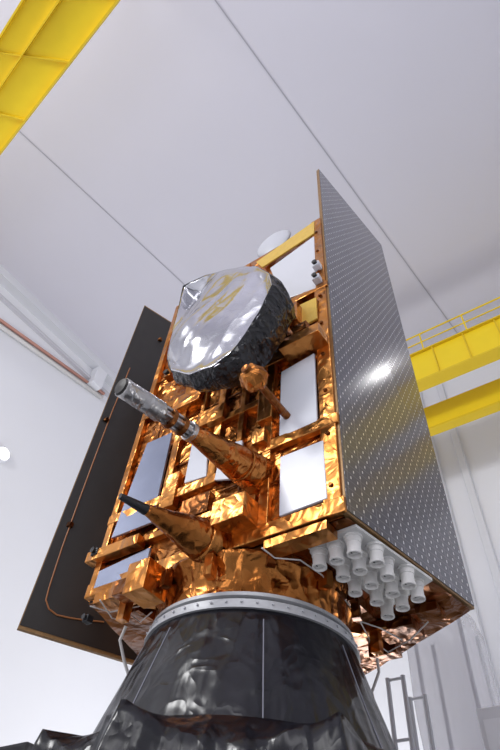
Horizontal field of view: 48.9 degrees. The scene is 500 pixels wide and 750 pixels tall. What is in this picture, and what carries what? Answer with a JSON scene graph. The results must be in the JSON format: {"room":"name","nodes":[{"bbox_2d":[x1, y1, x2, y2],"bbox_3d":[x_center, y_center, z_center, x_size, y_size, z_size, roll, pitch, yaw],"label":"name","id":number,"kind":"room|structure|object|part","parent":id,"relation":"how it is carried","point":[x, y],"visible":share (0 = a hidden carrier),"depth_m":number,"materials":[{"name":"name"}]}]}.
{"room":"clean room","nodes":[
{"label":"clean room","id":0,"kind":"room"},
{"bbox_2d":[0,285,131,746],"bbox_3d":[-6.401,1.717,8.135,0.200,12.600,16.600,-26,-57,24],"label":"wall","id":1,"kind":"structure","parent":0,"point":[49,421],"depth_m":10.92,"materials":[{"name":"paint"}]},
{"bbox_2d":[0,446,9,462],"bbox_3d":[-4.905,1.568,10.911,0.110,0.340,0.340,-26,-57,24],"label":"wall lamp","id":2,"kind":"object","parent":1,"relation":"attached to","point":[4,452],"visible":1,"depth_m":10.88,"materials":[{"name":"paint"}]},
{"bbox_2d":[0,447,8,459],"bbox_3d":[-4.872,1.552,10.895,0.030,0.260,0.260,-26,-57,24],"label":"diffuser","id":3,"kind":"object","parent":2,"relation":"attached to","point":[4,452],"depth_m":10.89,"materials":[{"name":"white plastic"}]},
{"bbox_2d":[0,324,103,399],"bbox_3d":[-5.240,-0.783,12.567,0.097,0.905,5.015,-26,-57,24],"label":"pipe","id":4,"kind":"object","parent":1,"relation":"attached to","point":[7,331],"visible":1,"depth_m":13.04,"materials":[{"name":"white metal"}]},
{"bbox_2d":[0,318,104,394],"bbox_3d":[-5.229,-0.886,12.690,0.077,0.886,5.012,-26,-57,24],"label":"pipe","id":5,"kind":"object","parent":1,"relation":"attached to","point":[3,322],"visible":1,"depth_m":13.05,"materials":[{"name":"metal"}]},
{"bbox_2d":[0,293,109,397],"bbox_3d":[-5.897,-1.995,12.440,0.100,0.080,16.600,-26,-57,24],"label":"trim","id":6,"kind":"structure","parent":1,"relation":"attached to","point":[3,299],"depth_m":13.27,"materials":[{"name":"grey metal"}]},
{"bbox_2d":[0,265,116,387],"bbox_3d":[-5.803,-2.336,12.781,0.250,0.220,16.600,-26,-57,24],"label":"trim","id":7,"kind":"structure","parent":1,"relation":"attached to","point":[7,280],"depth_m":13.51,"materials":[{"name":"white metal"}]},
{"bbox_2d":[86,366,106,390],"bbox_3d":[-3.933,0.103,14.139,0.250,0.614,0.320,-26,-57,24],"label":"junction box","id":8,"kind":"object","parent":1,"relation":"attached to","point":[98,375],"depth_m":14.00,"materials":[{"name":"paint"}]},
{"bbox_2d":[0,0,499,374],"bbox_3d":[0.561,-5.489,9.863,16.000,0.200,16.800,-26,-57,24],"label":"ceiling","id":9,"kind":"structure","parent":0,"point":[166,118],"depth_m":10.73,"materials":[{"name":"paint"}]},
{"bbox_2d":[0,0,120,154],"bbox_3d":[-4.304,-4.576,9.562,7.325,2.080,0.938,-33,-60,28],"label":"girder","id":10,"kind":"object","parent":9,"relation":"hanging from","point":[41,39],"visible":1,"depth_m":8.03,"materials":[{"name":"yellow metal"}]},
{"bbox_2d":[19,131,184,284],"bbox_3d":[-3.992,-4.302,11.107,0.020,0.004,13.624,-33,-60,28],"label":"trim","id":11,"kind":"structure","parent":9,"relation":"attached to","point":[19,131],"depth_m":11.62,"materials":[{"name":"white metal"}]},
{"bbox_2d":[215,0,456,332],"bbox_3d":[0.620,-5.108,10.030,0.020,0.004,15.740,-31,-59,27],"label":"trim","id":12,"kind":"structure","parent":9,"relation":"attached to","point":[215,0],"depth_m":10.62,"materials":[{"name":"grey metal"}]},
{"bbox_2d":[365,360,499,749],"bbox_3d":[4.852,4.043,9.099,16.000,12.600,0.200,-26,-57,24],"label":"wall","id":13,"kind":"structure","parent":0,"point":[479,438],"depth_m":9.85,"materials":[{"name":"paint"}]},
{"bbox_2d":[419,392,499,707],"bbox_3d":[3.829,4.380,9.470,0.311,12.600,0.150,-26,-57,24],"label":"trim","id":14,"kind":"structure","parent":13,"relation":"attached to","point":[471,623],"depth_m":9.21,"materials":[{"name":"white metal"}]},
{"bbox_2d":[423,378,499,435],"bbox_3d":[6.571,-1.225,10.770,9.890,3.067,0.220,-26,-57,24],"label":"girder","id":15,"kind":"object","parent":13,"relation":"attached to","point":[481,401],"visible":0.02,"depth_m":10.88,"materials":[{"name":"yellow metal"}]},
{"bbox_2d":[436,383,499,601],"bbox_3d":[4.370,4.139,9.221,0.153,12.600,0.100,-26,-57,24],"label":"trim","id":16,"kind":"structure","parent":13,"relation":"attached to","point":[486,541],"depth_m":10.97,"materials":[{"name":"white metal"}]},
{"bbox_3d":[-0.294,2.705,0.067,16.000,0.200,16.800,-26,-57,24],"label":"floor","id":17,"kind":"structure","parent":0,"visible":0},
{"bbox_2d":[0,742,33,749],"bbox_3d":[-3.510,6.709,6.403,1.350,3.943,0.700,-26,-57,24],"label":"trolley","id":18,"kind":"object","parent":17,"relation":"on","point":[24,745],"visible":0.91,"depth_m":7.48,"materials":[{"name":"metal"}]},
{"bbox_2d":[31,699,383,749],"bbox_3d":[-0.128,2.868,1.928,2.336,2.462,2.286,-26,-57,24],"label":"cover","id":19,"kind":"object","parent":17,"relation":"on","point":[129,726],"visible":1,"depth_m":2.18,"materials":[{"name":"black plastic"}]},
{"bbox_2d":[93,591,395,749],"bbox_3d":[-0.010,1.885,3.131,1.689,0.701,1.682,8,-50,-2],"label":"adapter","id":20,"kind":"object","parent":19,"relation":"on","point":[238,653],"visible":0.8,"depth_m":2.69,"materials":[{"name":"metal"}]},
{"bbox_2d":[17,169,474,674],"bbox_3d":[0.080,-0.013,5.516,2.543,5.350,2.690,22,-52,-13],"label":"satellite","id":21,"kind":"object","parent":20,"relation":"on","point":[272,436],"visible":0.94,"depth_m":3.85,"materials":[{"name":"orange metal"}]},
{"bbox_3d":[-1.102,0.722,6.044,1.169,4.560,0.040,23,-52,-14],"label":"solar panel","id":22,"kind":"part","parent":21,"relation":"part of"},
{"bbox_2d":[118,626,128,673],"bbox_3d":[-0.766,1.772,3.393,0.052,0.366,0.215,-19,-54,19],"label":"strap","id":23,"kind":"object","parent":21,"relation":"hanging from","point":[125,627],"visible":0.66,"depth_m":3.41,"materials":[{"name":"grey fabric"}]},
{"bbox_3d":[-0.949,0.351,5.067,0.062,3.600,0.047,-26,-57,24],"label":"frame rail","id":24,"kind":"part","parent":21,"relation":"part of","materials":[{"name":"gold metal"}]},
{"bbox_3d":[-0.419,0.138,4.738,1.351,0.082,0.051,-26,-57,24],"label":"frame rail","id":25,"kind":"part","parent":21,"relation":"part of","materials":[{"name":"metal"}]},
{"bbox_3d":[-0.644,0.916,3.971,1.021,0.082,0.051,-26,-57,24],"label":"frame rail","id":26,"kind":"part","parent":21,"relation":"part of","materials":[{"name":"gold metal"}]},
{"bbox_3d":[-0.536,0.195,4.802,0.072,2.351,0.046,-26,-57,24],"label":"frame rail","id":27,"kind":"part","parent":21,"relation":"part of","materials":[{"name":"gold metal"}]},
{"bbox_3d":[-0.392,0.458,4.292,0.041,1.051,0.046,-26,-57,24],"label":"frame rail","id":28,"kind":"part","parent":21,"relation":"part of","materials":[{"name":"gold metal"}]},
{"bbox_3d":[-0.512,1.034,3.667,1.350,0.051,0.051,-26,-57,24],"label":"frame rail","id":29,"kind":"part","parent":21,"relation":"part of","materials":[{"name":"gold metal"}]},
{"bbox_2d":[89,237,341,601],"bbox_3d":[-0.159,-0.047,4.730,1.970,3.700,0.014,-26,-57,24],"label":"blanket","id":30,"kind":"object","parent":21,"relation":"on","point":[162,547],"depth_m":4.05,"materials":[{"name":"gold metal"}]},
{"bbox_3d":[-0.292,1.090,3.341,1.970,0.102,0.052,-26,-57,24],"label":"frame rail","id":31,"kind":"part","parent":21,"relation":"part of","materials":[{"name":"gold metal"}]},
{"bbox_3d":[-0.215,0.354,4.221,0.871,0.062,0.051,-26,-57,24],"label":"frame rail","id":32,"kind":"part","parent":21,"relation":"part of","materials":[{"name":"gold metal"}]},
{"bbox_3d":[-0.228,0.378,4.210,0.071,1.050,0.046,-26,-57,24],"label":"frame rail","id":33,"kind":"part","parent":21,"relation":"part of","materials":[{"name":"gold metal"}]},
{"bbox_3d":[-0.045,0.267,4.147,0.051,0.980,0.046,-26,-57,24],"label":"frame rail","id":34,"kind":"part","parent":21,"relation":"part of","materials":[{"name":"gold metal"}]},
{"bbox_3d":[0.141,0.303,3.886,0.072,2.001,0.046,-26,-57,24],"label":"frame rail","id":35,"kind":"part","parent":21,"relation":"part of","materials":[{"name":"gold metal"}]},
{"bbox_3d":[0.270,-1.605,6.625,0.480,0.480,0.070,-26,-57,24],"label":"dish","id":36,"kind":"part","parent":21,"relation":"part of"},
{"bbox_2d":[89,518,469,674],"bbox_3d":[0.212,1.802,3.818,2.490,0.012,1.930,-26,-57,24],"label":"blanket","id":37,"kind":"object","parent":21,"relation":"on","point":[454,605],"depth_m":3.39,"materials":[{"name":"gold metal"}]},
{"bbox_3d":[0.367,-0.199,4.283,0.582,0.121,0.052,-26,-57,24],"label":"frame rail","id":38,"kind":"part","parent":21,"relation":"part of","materials":[{"name":"gold metal"}]},
{"bbox_3d":[0.314,0.393,3.567,0.600,0.091,0.051,-26,-57,24],"label":"frame rail","id":39,"kind":"part","parent":21,"relation":"part of","materials":[{"name":"gold metal"}]},
{"bbox_3d":[0.464,-0.677,4.802,0.500,0.081,0.051,-26,-57,24],"label":"frame rail","id":40,"kind":"part","parent":21,"relation":"part of","materials":[{"name":"gold metal"}]},
{"bbox_3d":[0.575,-0.426,4.350,0.112,3.700,0.047,-26,-57,24],"label":"frame rail","id":41,"kind":"part","parent":21,"relation":"part of","materials":[{"name":"gold metal"}]},
{"bbox_3d":[0.729,1.112,3.178,0.385,0.018,0.853,-33,-60,28],"label":"antenna plate","id":42,"kind":"part","parent":21,"relation":"part of","materials":[{"name":"white plastic"}]},
{"bbox_2d":[371,658,379,695],"bbox_3d":[0.784,2.026,3.415,0.066,0.450,0.209,2,-50,3],"label":"strap","id":43,"kind":"object","parent":21,"relation":"hanging from","point":[377,659],"visible":0.5,"depth_m":3.47,"materials":[{"name":"grey fabric"}]},
{"bbox_3d":[1.111,-0.533,5.141,0.046,5.120,1.286,-35,-61,29],"label":"solar panel","id":44,"kind":"part","parent":21,"relation":"part of","materials":[{"name":"grey metal"}]},
{"bbox_2d":[385,675,435,749],"bbox_3d":[1.384,4.248,3.852,0.198,3.843,0.544,-26,-57,24],"label":"scaffold tower","id":45,"kind":"object","parent":17,"relation":"on","point":[412,738],"visible":1,"depth_m":5.09,"materials":[{"name":"metal"}]},
{"bbox_3d":[1.179,4.115,3.759,0.043,3.843,0.044,-26,-57,24],"label":"post","id":46,"kind":"part","parent":45,"relation":"part of","materials":[{"name":"metal"}]},
{"bbox_3d":[1.306,4.053,3.696,0.044,3.843,0.044,-26,-57,24],"label":"post","id":47,"kind":"part","parent":45,"relation":"part of","materials":[{"name":"metal"}]},
{"bbox_3d":[1.463,4.443,4.008,0.043,3.843,0.044,-26,-57,24],"label":"post","id":48,"kind":"part","parent":45,"relation":"part of","materials":[{"name":"metal"}]},
{"bbox_3d":[1.590,4.380,3.945,0.044,3.843,0.044,-26,-57,24],"label":"post","id":49,"kind":"part","parent":45,"relation":"part of","materials":[{"name":"metal"}]},
{"bbox_2d":[414,618,495,749],"bbox_3d":[2.246,4.750,4.930,0.802,4.965,0.869,-26,-57,24],"label":"rack","id":50,"kind":"object","parent":17,"relation":"on","point":[465,649],"visible":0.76,"depth_m":6.36,"materials":[{"name":"metal"}]},
{"bbox_3d":[1.833,4.655,4.873,0.046,4.945,0.046,-7,-51,11],"label":"post","id":51,"kind":"part","parent":50,"relation":"part of","materials":[{"name":"metal"}]},
{"bbox_3d":[2.185,5.061,5.182,0.046,4.945,0.046,28,-53,-18],"label":"post","id":52,"kind":"part","parent":50,"relation":"part of","materials":[{"name":"metal"}]},
{"bbox_3d":[2.299,4.426,4.641,0.046,4.945,0.046,-7,-51,11],"label":"post","id":53,"kind":"part","parent":50,"relation":"part of","materials":[{"name":"metal"}]},
{"bbox_3d":[2.652,4.832,4.950,0.046,4.945,0.046,28,-53,-18],"label":"post","id":54,"kind":"part","parent":50,"relation":"part of","materials":[{"name":"metal"}]},
{"bbox_2d":[476,705,499,749],"bbox_3d":[2.307,4.111,3.466,0.700,3.551,0.615,-26,-57,24],"label":"tall cabinet","id":55,"kind":"object","parent":17,"relation":"on","point":[488,717],"visible":1,"depth_m":4.66,"materials":[{"name":"metal"}]},
{"bbox_3d":[2.136,3.914,3.317,0.600,3.351,0.015,-26,-57,24],"label":"door","id":56,"kind":"part","parent":55,"relation":"part of","materials":[{"name":"paint"}]},
{"bbox_3d":[6.554,-4.632,1.695,0.200,12.600,16.600,-26,-57,24],"label":"wall","id":57,"kind":"structure","parent":0,"visible":0},
{"bbox_2d":[406,297,499,391],"bbox_3d":[6.006,-1.513,9.905,9.900,1.448,0.360,-26,-57,24],"label":"girder","id":58,"kind":"object","parent":57,"relation":"attached to","point":[477,346],"visible":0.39,"depth_m":10.57,"materials":[{"name":"yellow metal"}]},
{"bbox_3d":[5.985,-2.043,10.386,9.900,0.036,0.036,-26,-57,24],"label":"handrail","id":59,"kind":"part","parent":58,"relation":"part of","materials":[{"name":"yellow metal"}]},
{"bbox_3d":[5.967,-1.870,10.179,9.900,0.030,0.030,-26,-57,24],"label":"rail","id":60,"kind":"part","parent":58,"relation":"part of","materials":[{"name":"yellow metal"}]}
]}

